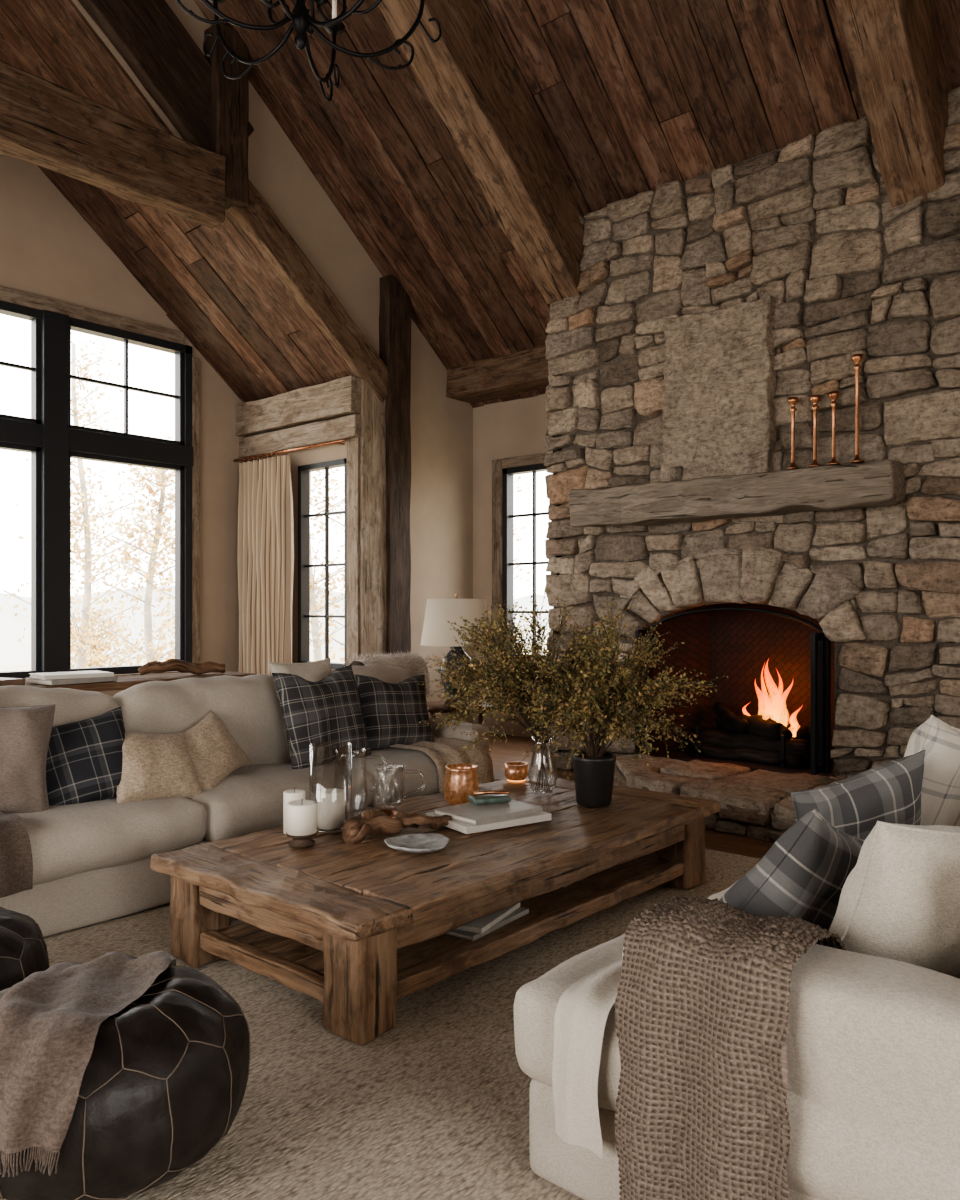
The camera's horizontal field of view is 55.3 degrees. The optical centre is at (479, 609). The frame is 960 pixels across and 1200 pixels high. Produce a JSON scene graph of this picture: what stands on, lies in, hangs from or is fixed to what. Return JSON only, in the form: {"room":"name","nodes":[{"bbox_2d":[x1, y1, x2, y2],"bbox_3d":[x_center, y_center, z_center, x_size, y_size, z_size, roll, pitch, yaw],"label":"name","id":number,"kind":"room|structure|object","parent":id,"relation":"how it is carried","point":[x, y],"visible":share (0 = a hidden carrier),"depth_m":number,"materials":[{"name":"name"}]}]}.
{"room":"living room","nodes":[
{"label":"living room","id":0,"kind":"room"},
{"bbox_2d":[0,154,244,695],"bbox_3d":[-6.059,-2.380,7.769,0.150,7.760,9.720,0,0,41],"label":"wall","id":1,"kind":"structure","parent":0,"point":[48,249],"depth_m":10.09,"materials":[{"name":"beige paint"}]},
{"bbox_2d":[0,286,199,681],"bbox_3d":[-4.937,-0.855,8.921,0.218,4.710,4.930,0,0,41],"label":"window","id":2,"kind":"structure","parent":1,"relation":"in","point":[49,435],"depth_m":9.54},
{"bbox_2d":[71,0,472,722],"bbox_3d":[-3.864,-3.140,7.112,0.080,9.280,11.620,0,0,41],"label":"wall","id":3,"kind":"structure","parent":0,"point":[441,440],"depth_m":10.60,"materials":[{"name":"beige paint"}]},
{"bbox_2d":[379,274,411,655],"bbox_3d":[-0.948,-1.098,10.255,0.192,5.212,0.353,0,0,41],"label":"timber post","id":4,"kind":"object","parent":3,"relation":"attached to","point":[394,302],"depth_m":10.16,"materials":[{"name":"brown wood"}]},
{"bbox_2d":[246,423,346,669],"bbox_3d":[-2.071,-0.500,10.658,2.050,4.000,0.120,0,0,41],"label":"wall alcove","id":5,"kind":"structure","parent":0,"point":[335,451],"depth_m":10.63,"materials":[{"name":"beige paint"}]},
{"bbox_2d":[0,0,387,402],"bbox_3d":[-4.077,-4.613,6.606,0.285,4.672,9.602,0,0,41],"label":"timber truss","id":6,"kind":"object","parent":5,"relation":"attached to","point":[199,176],"visible":0.92,"depth_m":8.10,"materials":[{"name":"brown wood"}]},
{"bbox_2d":[233,439,346,461],"bbox_3d":[-2.165,-1.800,10.475,2.050,0.060,0.180,0,0,41],"label":"curtain rod","id":7,"kind":"object","parent":5,"relation":"attached to","point":[245,459],"visible":0.98,"depth_m":10.40,"materials":[{"name":"orange metal"}]},
{"bbox_2d":[237,455,293,676],"bbox_3d":[-2.517,-0.145,10.703,0.979,3.230,0.134,0,0,41],"label":"striped curtain","id":8,"kind":"object","parent":7,"relation":"hanging from","point":[265,557],"visible":0.73,"depth_m":10.65,"materials":[{"name":"beige fabric"}]},
{"bbox_2d":[235,376,386,664],"bbox_3d":[-2.010,-0.501,10.635,2.181,4.012,0.504,0,0,41],"label":"trim","id":9,"kind":"structure","parent":5,"relation":"attached to","point":[347,408],"depth_m":9.99,"materials":[{"name":"brown wood"}]},
{"bbox_2d":[298,458,346,668],"bbox_3d":[-1.730,-0.505,10.327,0.880,2.310,0.130,0,0,41],"label":"window","id":10,"kind":"structure","parent":5,"relation":"in","point":[304,515],"depth_m":10.53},
{"bbox_2d":[0,0,959,407],"bbox_3d":[-0.716,-5.017,4.346,12.800,5.826,11.800,0,0,41],"label":"ceiling","id":11,"kind":"structure","parent":0,"point":[629,98],"depth_m":8.29,"materials":[{"name":"brown wood"}]},
{"bbox_2d":[176,0,441,101],"bbox_3d":[-0.786,-4.894,4.008,1.324,4.868,1.209,0,0,41],"label":"chandelier","id":12,"kind":"object","parent":11,"relation":"hanging from","point":[300,17],"visible":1,"depth_m":4.11,"materials":[{"name":"metal"}]},
{"bbox_2d":[375,0,584,304],"bbox_3d":[-0.720,-5.163,6.880,0.437,4.515,5.406,0,0,41],"label":"ceiling beam","id":13,"kind":"structure","parent":11,"relation":"attached to","point":[465,76],"depth_m":7.71,"materials":[{"name":"brown wood"}]},
{"bbox_2d":[835,0,948,204],"bbox_3d":[1.629,-5.174,4.821,0.394,4.510,5.400,0,0,41],"label":"ceiling beam","id":14,"kind":"structure","parent":11,"relation":"attached to","point":[893,46],"depth_m":6.09,"materials":[{"name":"brown wood"}]},
{"bbox_2d":[446,345,548,402],"bbox_3d":[0.636,-2.759,10.414,2.367,0.443,0.505,0,0,41],"label":"beam","id":15,"kind":"structure","parent":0,"point":[525,371],"depth_m":10.53,"materials":[{"name":"brown wood"}]},
{"bbox_2d":[473,395,550,737],"bbox_3d":[0.949,-0.550,10.542,2.650,4.100,0.120,0,0,41],"label":"wall nook","id":16,"kind":"structure","parent":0,"point":[513,428],"depth_m":11.17,"materials":[{"name":"beige paint"}]},
{"bbox_2d":[490,452,546,665],"bbox_3d":[0.729,-0.560,10.601,1.560,2.520,0.080,0,0,41],"label":"window frame","id":17,"kind":"structure","parent":16,"relation":"in","point":[498,465],"depth_m":11.04,"materials":[{"name":"brown wood"}]},
{"bbox_2d":[502,463,547,660],"bbox_3d":[0.801,-0.550,10.638,1.300,2.300,0.130,0,0,41],"label":"window","id":18,"kind":"structure","parent":16,"relation":"in","point":[508,516],"depth_m":10.98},
{"bbox_2d":[490,733,774,858],"bbox_3d":[-0.587,1.520,4.419,12.700,0.040,11.876,0,0,41],"label":"floor","id":19,"kind":"structure","parent":0,"point":[502,752],"depth_m":8.51,"materials":[{"name":"brown wood"}]},
{"bbox_2d":[0,671,254,691],"bbox_3d":[-2.564,0.969,5.530,0.462,1.062,2.554,0,0,41],"label":"console table","id":20,"kind":"object","parent":19,"relation":"on","point":[123,682],"visible":0.14,"depth_m":5.64,"materials":[{"name":"brown wood"}]},
{"bbox_2d":[0,677,24,686],"bbox_3d":[-2.827,0.416,5.196,0.262,0.040,0.360,0,0,30],"label":"books","id":21,"kind":"object","parent":20,"relation":"on","point":[4,682],"visible":1,"depth_m":5.22,"materials":[{"name":"white paper"}]},
{"bbox_2d":[24,670,116,684],"bbox_3d":[-2.476,0.408,5.553,0.343,0.056,0.448,0,0,41],"label":"books","id":22,"kind":"object","parent":20,"relation":"on","point":[70,677],"visible":0.96,"depth_m":5.45,"materials":[{"name":"white paper"}]},
{"bbox_2d":[139,658,224,675],"bbox_3d":[-1.985,0.375,6.127,0.123,0.117,0.613,0,0,41],"label":"branch","id":23,"kind":"object","parent":20,"relation":"on","point":[198,666],"visible":1,"depth_m":6.08,"materials":[{"name":"brown wood"}]},
{"bbox_2d":[44,848,758,1199],"bbox_3d":[-0.227,1.488,2.855,6.500,0.021,6.400,0,0,41],"label":"area rug","id":24,"kind":"object","parent":19,"relation":"on","point":[435,1105],"visible":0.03,"depth_m":2.83,"materials":[{"name":"beige carpet"}]},
{"bbox_2d":[0,906,48,988],"bbox_3d":[-1.833,1.258,3.103,0.682,0.418,0.679,0,0,41],"label":"pouf","id":25,"kind":"object","parent":24,"relation":"on","point":[23,948],"visible":0.62,"depth_m":3.09,"materials":[{"name":"black leather"}]},
{"bbox_2d":[0,963,249,1199],"bbox_3d":[-1.001,1.238,2.443,0.752,0.459,0.755,0,0,41],"label":"pouf","id":26,"kind":"object","parent":24,"relation":"on","point":[167,1075],"visible":0.7,"depth_m":2.20,"materials":[{"name":"black leather"}]},
{"bbox_2d":[0,949,175,1178],"bbox_3d":[-1.119,1.198,2.421,0.517,0.433,0.767,0,0,-3],"label":"throw blanket","id":27,"kind":"object","parent":26,"relation":"on","point":[49,1020],"visible":1,"depth_m":2.18,"materials":[{"name":"brown fabric"}]},
{"bbox_2d":[0,665,497,935],"bbox_3d":[-1.607,0.932,5.237,1.198,1.080,4.302,0,0,41],"label":"sofa","id":28,"kind":"object","parent":24,"relation":"on","point":[92,859],"visible":0.56,"depth_m":4.79,"materials":[{"name":"beige fabric"}]},
{"bbox_2d":[0,811,32,897],"bbox_3d":[-2.441,0.773,4.058,0.984,0.855,0.513,0,0,41],"label":"throw","id":29,"kind":"object","parent":28,"relation":"on","point":[16,860],"visible":1,"depth_m":3.91,"materials":[{"name":"brown fabric"}]},
{"bbox_2d":[0,703,57,813],"bbox_3d":[-2.277,0.694,4.259,0.620,0.581,0.283,0,0,-38],"label":"pillow","id":30,"kind":"object","parent":28,"relation":"on","point":[25,732],"visible":0.94,"depth_m":4.27,"materials":[{"name":"beige fabric"}]},
{"bbox_2d":[47,706,123,806],"bbox_3d":[-1.980,0.759,4.577,0.561,0.519,0.248,0,0,-35],"label":"plaid pillow","id":31,"kind":"object","parent":28,"relation":"on","point":[82,758],"visible":0.63,"depth_m":4.51,"materials":[{"name":"black fabric"}]},
{"bbox_2d":[114,731,200,803],"bbox_3d":[-1.702,0.807,4.767,0.294,0.398,0.532,0,0,41],"label":"pillow","id":32,"kind":"object","parent":28,"relation":"on","point":[150,764],"visible":0.88,"depth_m":4.69,"materials":[{"name":"beige fabric"}]},
{"bbox_2d":[182,712,250,789],"bbox_3d":[-1.520,0.801,5.126,0.263,0.434,0.562,0,0,13],"label":"pillow","id":33,"kind":"object","parent":28,"relation":"on","point":[216,754],"visible":0.73,"depth_m":5.06,"materials":[{"name":"beige fabric"}]},
{"bbox_2d":[269,659,331,680],"bbox_3d":[-1.156,0.540,6.034,0.164,0.422,0.515,0,0,41],"label":"pillow","id":34,"kind":"object","parent":28,"relation":"on","point":[307,671],"visible":0.28,"depth_m":6.00,"materials":[{"name":"fabric"}]},
{"bbox_2d":[271,664,371,768],"bbox_3d":[-0.981,0.674,5.747,0.270,0.632,0.695,0,0,41],"label":"plaid pillow","id":35,"kind":"object","parent":28,"relation":"on","point":[325,714],"visible":0.96,"depth_m":5.62,"materials":[{"name":"black fabric"}]},
{"bbox_2d":[389,736,493,791],"bbox_3d":[-0.433,1.035,6.359,0.990,0.572,0.565,0,0,41],"label":"throw blanket","id":36,"kind":"object","parent":28,"relation":"on","point":[443,751],"visible":0.46,"depth_m":6.15,"materials":[{"name":"beige fabric"}]},
{"bbox_2d":[355,674,433,750],"bbox_3d":[-0.575,0.700,6.296,0.628,0.531,0.249,0,0,-42],"label":"plaid pillow","id":37,"kind":"object","parent":36,"relation":"on","point":[392,713],"visible":0.87,"depth_m":6.19,"materials":[{"name":"black fabric"}]},
{"bbox_2d":[152,774,719,1044],"bbox_3d":[-0.047,1.247,4.405,1.307,0.447,2.593,0,0,41],"label":"coffee table","id":38,"kind":"object","parent":24,"relation":"on","point":[356,929],"visible":0.83,"depth_m":3.72,"materials":[{"name":"brown wood"}]},
{"bbox_2d":[283,788,304,833],"bbox_3d":[-0.857,0.923,4.230,0.100,0.205,0.100,0,0,41],"label":"pillar candle","id":39,"kind":"object","parent":38,"relation":"on","point":[292,794],"visible":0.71,"depth_m":4.20,"materials":[{"name":"wax"}]},
{"bbox_2d":[286,799,316,847],"bbox_3d":[-0.778,0.926,4.002,0.134,0.200,0.134,0,0,41],"label":"pillar candle","id":40,"kind":"object","parent":38,"relation":"on","point":[301,814],"visible":1,"depth_m":3.95,"materials":[{"name":"wax"}]},
{"bbox_2d":[309,743,351,831],"bbox_3d":[-0.697,0.826,4.276,0.196,0.400,0.196,0,0,41],"label":"hurricane candle holder","id":41,"kind":"object","parent":38,"relation":"on","point":[330,802],"visible":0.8,"depth_m":4.23,"materials":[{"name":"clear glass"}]},
{"bbox_2d":[334,747,388,815],"bbox_3d":[-0.603,0.861,4.598,0.266,0.330,0.170,0,0,-26],"label":"glass pitcher","id":42,"kind":"object","parent":38,"relation":"on","point":[361,747],"visible":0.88,"depth_m":4.58,"materials":[{"name":"clear glass"}]},
{"bbox_2d":[361,809,398,819],"bbox_3d":[-0.477,0.999,4.376,0.179,0.055,0.180,0,0,41],"label":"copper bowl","id":43,"kind":"object","parent":38,"relation":"on","point":[396,813],"visible":0.19,"depth_m":4.41,"materials":[{"name":"brown metal"}]},
{"bbox_2d":[340,809,447,842],"bbox_3d":[-0.407,0.982,4.199,0.309,0.122,0.596,0,0,41],"label":"driftwood","id":44,"kind":"object","parent":38,"relation":"on","point":[356,829],"visible":0.99,"depth_m":4.11,"materials":[{"name":"brown wood"}]},
{"bbox_2d":[375,763,423,812],"bbox_3d":[-0.396,0.901,4.571,0.251,0.250,0.147,0,0,-9],"label":"glass tankard","id":45,"kind":"object","parent":38,"relation":"on","point":[391,763],"visible":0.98,"depth_m":4.56,"materials":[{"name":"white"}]},
{"bbox_2d":[384,833,449,853],"bbox_3d":[-0.256,1.011,3.952,0.290,0.030,0.292,0,0,41],"label":"dish","id":46,"kind":"object","parent":38,"relation":"on","point":[418,843],"visible":1,"depth_m":3.97,"materials":[{"name":"white ceramic"}]},
{"bbox_2d":[444,764,478,804],"bbox_3d":[-0.099,0.928,4.869,0.185,0.195,0.188,0,0,41],"label":"candle holder","id":47,"kind":"object","parent":38,"relation":"on","point":[461,780],"visible":0.89,"depth_m":4.79,"materials":[{"name":"orange glass"}]},
{"bbox_2d":[444,904,528,940],"bbox_3d":[-0.029,1.313,3.945,0.315,0.040,0.429,0,0,34],"label":"books","id":48,"kind":"object","parent":38,"relation":"on","point":[475,929],"visible":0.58,"depth_m":3.80,"materials":[{"name":"grey paper"}]},
{"bbox_2d":[425,800,551,833],"bbox_3d":[0.041,0.997,4.481,0.474,0.058,0.574,0,0,41],"label":"books","id":49,"kind":"object","parent":38,"relation":"on","point":[467,818],"depth_m":4.38,"materials":[{"name":"white paper"}]},
{"bbox_2d":[467,790,510,804],"bbox_3d":[0.046,0.936,4.609,0.200,0.059,0.120,0,0,-20],"label":"box","id":50,"kind":"object","parent":49,"relation":"on","point":[488,796],"visible":1,"depth_m":4.58,"materials":[{"name":"ceramic"}]},
{"bbox_2d":[504,762,527,781],"bbox_3d":[0.219,0.976,5.521,0.143,0.100,0.144,0,0,41],"label":"votive","id":51,"kind":"object","parent":38,"relation":"on","point":[514,771],"visible":0.98,"depth_m":5.47,"materials":[{"name":"orange glass"}]},
{"bbox_2d":[417,587,625,793],"bbox_3d":[0.239,0.450,5.210,1.205,1.152,1.113,0,0,-5],"label":"vase","id":52,"kind":"object","parent":38,"relation":"on","point":[507,664],"visible":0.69,"depth_m":5.07,"materials":[{"name":"clear"}]},
{"bbox_2d":[502,595,727,806],"bbox_3d":[0.682,0.472,4.861,1.103,1.107,1.161,0,0,-12],"label":"plant","id":53,"kind":"object","parent":38,"relation":"on","point":[594,767],"visible":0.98,"depth_m":4.71,"materials":[{"name":"green plant"}]},
{"bbox_2d":[512,879,959,1199],"bbox_3d":[1.341,0.977,2.634,1.696,1.021,2.102,0,0,41],"label":"sofa","id":54,"kind":"object","parent":24,"relation":"on","point":[873,1046],"visible":0.28,"depth_m":1.84,"materials":[{"name":"beige fabric"}]},
{"bbox_2d":[552,957,622,1158],"bbox_3d":[0.392,1.099,2.375,0.156,0.363,0.509,0,0,41],"label":"throw","id":55,"kind":"object","parent":54,"relation":"on","point":[582,1011],"visible":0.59,"depth_m":2.19,"materials":[{"name":"beige fabric"}]},
{"bbox_2d":[614,895,845,1199],"bbox_3d":[0.585,1.075,2.122,0.436,0.752,0.472,0,0,41],"label":"knit throw blanket","id":56,"kind":"object","parent":54,"relation":"on","point":[702,1000],"visible":0.96,"depth_m":2.00,"materials":[{"name":"fabric"}]},
{"bbox_2d":[722,806,867,932],"bbox_3d":[0.876,0.794,2.553,0.309,0.585,0.645,0,0,41],"label":"plaid pillow","id":57,"kind":"object","parent":54,"relation":"on","point":[804,874],"visible":0.52,"depth_m":2.38,"materials":[{"name":"grey fabric"}]},
{"bbox_2d":[793,749,924,841],"bbox_3d":[1.222,0.708,2.947,0.561,0.527,0.220,0,0,-12],"label":"plaid pillow","id":58,"kind":"object","parent":54,"relation":"on","point":[893,790],"visible":0.47,"depth_m":2.85,"materials":[{"name":"grey fabric"}]},
{"bbox_2d":[831,818,959,978],"bbox_3d":[1.107,0.751,2.234,0.567,0.551,0.315,0,0,-21],"label":"linen pillow","id":59,"kind":"object","parent":54,"relation":"on","point":[900,903],"visible":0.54,"depth_m":2.10,"materials":[{"name":"beige fabric"}]},
{"bbox_2d":[903,715,959,831],"bbox_3d":[1.594,0.632,3.189,0.633,0.580,0.244,0,0,-40],"label":"plaid pillow","id":60,"kind":"object","parent":54,"relation":"on","point":[940,743],"visible":0.47,"depth_m":3.03,"materials":[{"name":"white fabric"}]},
{"bbox_2d":[428,700,485,724],"bbox_3d":[-0.188,1.114,7.365,0.630,0.718,0.630,0,0,41],"label":"round side table","id":61,"kind":"object","parent":19,"relation":"on","point":[434,707],"visible":0.1,"depth_m":7.17,"materials":[{"name":"brown wood"}]},
{"bbox_2d":[443,698,465,707],"bbox_3d":[-0.186,0.720,7.124,0.161,0.058,0.187,0,0,24],"label":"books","id":62,"kind":"object","parent":61,"relation":"on","point":[448,700],"visible":0.56,"depth_m":7.06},
{"bbox_2d":[421,593,491,697],"bbox_3d":[-0.188,0.307,7.365,0.580,0.890,0.580,0,0,41],"label":"table lamp","id":63,"kind":"object","parent":61,"relation":"on","point":[436,631],"visible":0.54,"depth_m":7.15,"materials":[{"name":"fabric"}]},
{"bbox_2d":[544,86,959,840],"bbox_3d":[2.490,-1.077,6.799,2.267,5.188,6.122,0,0,-35],"label":"stone fireplace","id":64,"kind":"object","parent":19,"relation":"on","point":[857,609],"visible":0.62,"depth_m":7.12,"materials":[{"name":"grey stone"}]},
{"bbox_2d":[570,458,906,528],"bbox_3d":[1.934,-0.907,7.371,2.784,0.360,0.371,0,0,41],"label":"mantel shelf","id":65,"kind":"object","parent":64,"relation":"attached to","point":[882,482],"visible":1,"depth_m":7.06,"materials":[{"name":"brown wood"}]},
{"bbox_2d":[670,466,682,477],"bbox_3d":[1.631,-1.130,7.607,0.108,0.110,0.110,0,0,41],"label":"stone","id":66,"kind":"object","parent":65,"relation":"on","point":[675,471],"visible":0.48,"depth_m":7.56,"materials":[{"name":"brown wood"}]},
{"bbox_2d":[662,296,776,478],"bbox_3d":[1.935,-1.755,7.474,0.966,1.415,0.208,0,0,41],"label":"panel","id":67,"kind":"object","parent":65,"relation":"on","point":[719,381],"visible":0.82,"depth_m":7.38,"materials":[{"name":"beige stone"}]},
{"bbox_2d":[787,397,798,469],"bbox_3d":[2.394,-1.350,7.006,0.090,0.550,0.090,0,0,41],"label":"candlestick","id":68,"kind":"object","parent":65,"relation":"on","point":[792,401],"visible":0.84,"depth_m":6.99,"materials":[{"name":"brown metal"}]},
{"bbox_2d":[809,395,820,466],"bbox_3d":[2.522,-1.345,6.894,0.090,0.540,0.090,0,0,41],"label":"candlestick","id":69,"kind":"object","parent":65,"relation":"on","point":[814,399],"visible":0.89,"depth_m":6.88,"materials":[{"name":"brown metal"}]},
{"bbox_2d":[827,391,839,465],"bbox_3d":[2.627,-1.347,6.802,0.090,0.545,0.090,0,0,41],"label":"candlestick","id":70,"kind":"object","parent":65,"relation":"on","point":[833,395],"visible":1,"depth_m":6.79,"materials":[{"name":"brown metal"}]},
{"bbox_2d":[851,354,863,463],"bbox_3d":[2.755,-1.470,6.690,0.090,0.790,0.090,0,0,41],"label":"candlestick","id":71,"kind":"object","parent":65,"relation":"on","point":[856,358],"visible":0.97,"depth_m":6.68,"materials":[{"name":"brown metal"}]},
{"bbox_2d":[696,703,810,767],"bbox_3d":[2.308,1.053,7.770,1.087,0.449,0.537,0,0,41],"label":"logs","id":72,"kind":"object","parent":64,"relation":"in","point":[768,742],"visible":0.98,"depth_m":7.64,"materials":[{"name":"black wood"}]},
{"bbox_2d":[742,659,801,736],"bbox_3d":[2.451,0.720,7.672,0.144,0.640,0.531,0,0,-43],"label":"flames","id":73,"kind":"object","parent":72,"relation":"on","point":[773,713],"visible":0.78,"depth_m":7.64,"materials":[{"name":"orange"}]},
{"bbox_3d":[-1.095,0.998,8.599,0.917,1.004,1.046,0,0,41],"label":"armchair","id":74,"kind":"object","parent":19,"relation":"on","visible":0},
{"bbox_2d":[344,651,432,695],"bbox_3d":[-0.997,0.673,8.517,0.882,0.612,0.858,0,0,41],"label":"sheepskin throw","id":75,"kind":"object","parent":74,"relation":"on","point":[414,664],"visible":0.32,"depth_m":8.36,"materials":[{"name":"beige fur"}]},
{"label":"outside","id":76,"kind":"structure","parent":0,"visible":0},
{"bbox_2d":[0,642,546,671],"bbox_3d":[-1.417,3.300,21.166,150.000,2.400,150.000,0,0,41],"label":"ground","id":77,"kind":"structure","parent":76,"point":[339,654],"depth_m":60.50,"materials":[{"name":"white snow"}]},
{"bbox_2d":[0,332,165,667],"bbox_3d":[-7.490,-1.381,17.518,2.705,7.776,2.688,0,0,-5],"label":"birch tree","id":78,"kind":"object","parent":77,"relation":"on","point":[83,633],"visible":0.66,"depth_m":17.54,"materials":[{"name":"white plant"}]},
{"bbox_2d":[71,594,145,667],"bbox_3d":[-8.844,1.072,21.216,2.667,2.921,2.364,0,0,-8],"label":"bush","id":79,"kind":"object","parent":77,"relation":"on","point":[104,643],"visible":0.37,"depth_m":21.39,"materials":[{"name":"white plant"}]},
{"bbox_2d":[87,430,174,666],"bbox_3d":[-5.658,-0.250,15.650,2.419,5.516,2.623,0,0,41],"label":"birch tree","id":80,"kind":"object","parent":77,"relation":"on","point":[151,653],"visible":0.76,"depth_m":15.41,"materials":[{"name":"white plant"}]},
{"bbox_2d":[134,501,174,658],"bbox_3d":[-6.047,-0.459,20.083,2.852,5.948,2.806,0,0,41],"label":"birch tree","id":81,"kind":"object","parent":77,"relation":"on","point":[170,533],"visible":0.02,"depth_m":19.77,"materials":[{"name":"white plant"}]},
{"bbox_2d":[158,524,174,629],"bbox_3d":[-4.895,-1.562,18.162,2.965,8.146,2.770,0,0,41],"label":"birch tree","id":82,"kind":"object","parent":77,"relation":"on","point":[166,611],"visible":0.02,"depth_m":17.87,"materials":[{"name":"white plant"}]},
{"bbox_2d":[310,468,343,660],"bbox_3d":[-3.036,-1.145,17.768,2.463,7.300,2.802,0,0,41],"label":"birch tree","id":83,"kind":"object","parent":77,"relation":"on","point":[316,634],"visible":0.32,"depth_m":17.62,"materials":[{"name":"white plant"}]},
{"bbox_2d":[315,469,343,661],"bbox_3d":[-1.463,-1.668,14.363,2.316,8.356,2.623,0,0,-10],"label":"birch tree","id":84,"kind":"object","parent":77,"relation":"on","point":[336,484],"visible":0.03,"depth_m":14.12,"materials":[{"name":"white plant"}]},
{"bbox_2d":[514,476,544,638],"bbox_3d":[0.340,-1.187,21.129,2.734,7.391,3.181,0,0,41],"label":"birch tree","id":85,"kind":"object","parent":77,"relation":"on","point":[519,477],"visible":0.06,"depth_m":21.34,"materials":[{"name":"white plant"}]},
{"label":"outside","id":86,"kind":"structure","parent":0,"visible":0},
{"bbox_2d":[0,585,549,665],"bbox_3d":[-35.203,1.148,70.638,22.000,8.704,180.000,0,0,41],"label":"landscape","id":87,"kind":"structure","parent":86,"point":[12,652],"depth_m":72.30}
]}

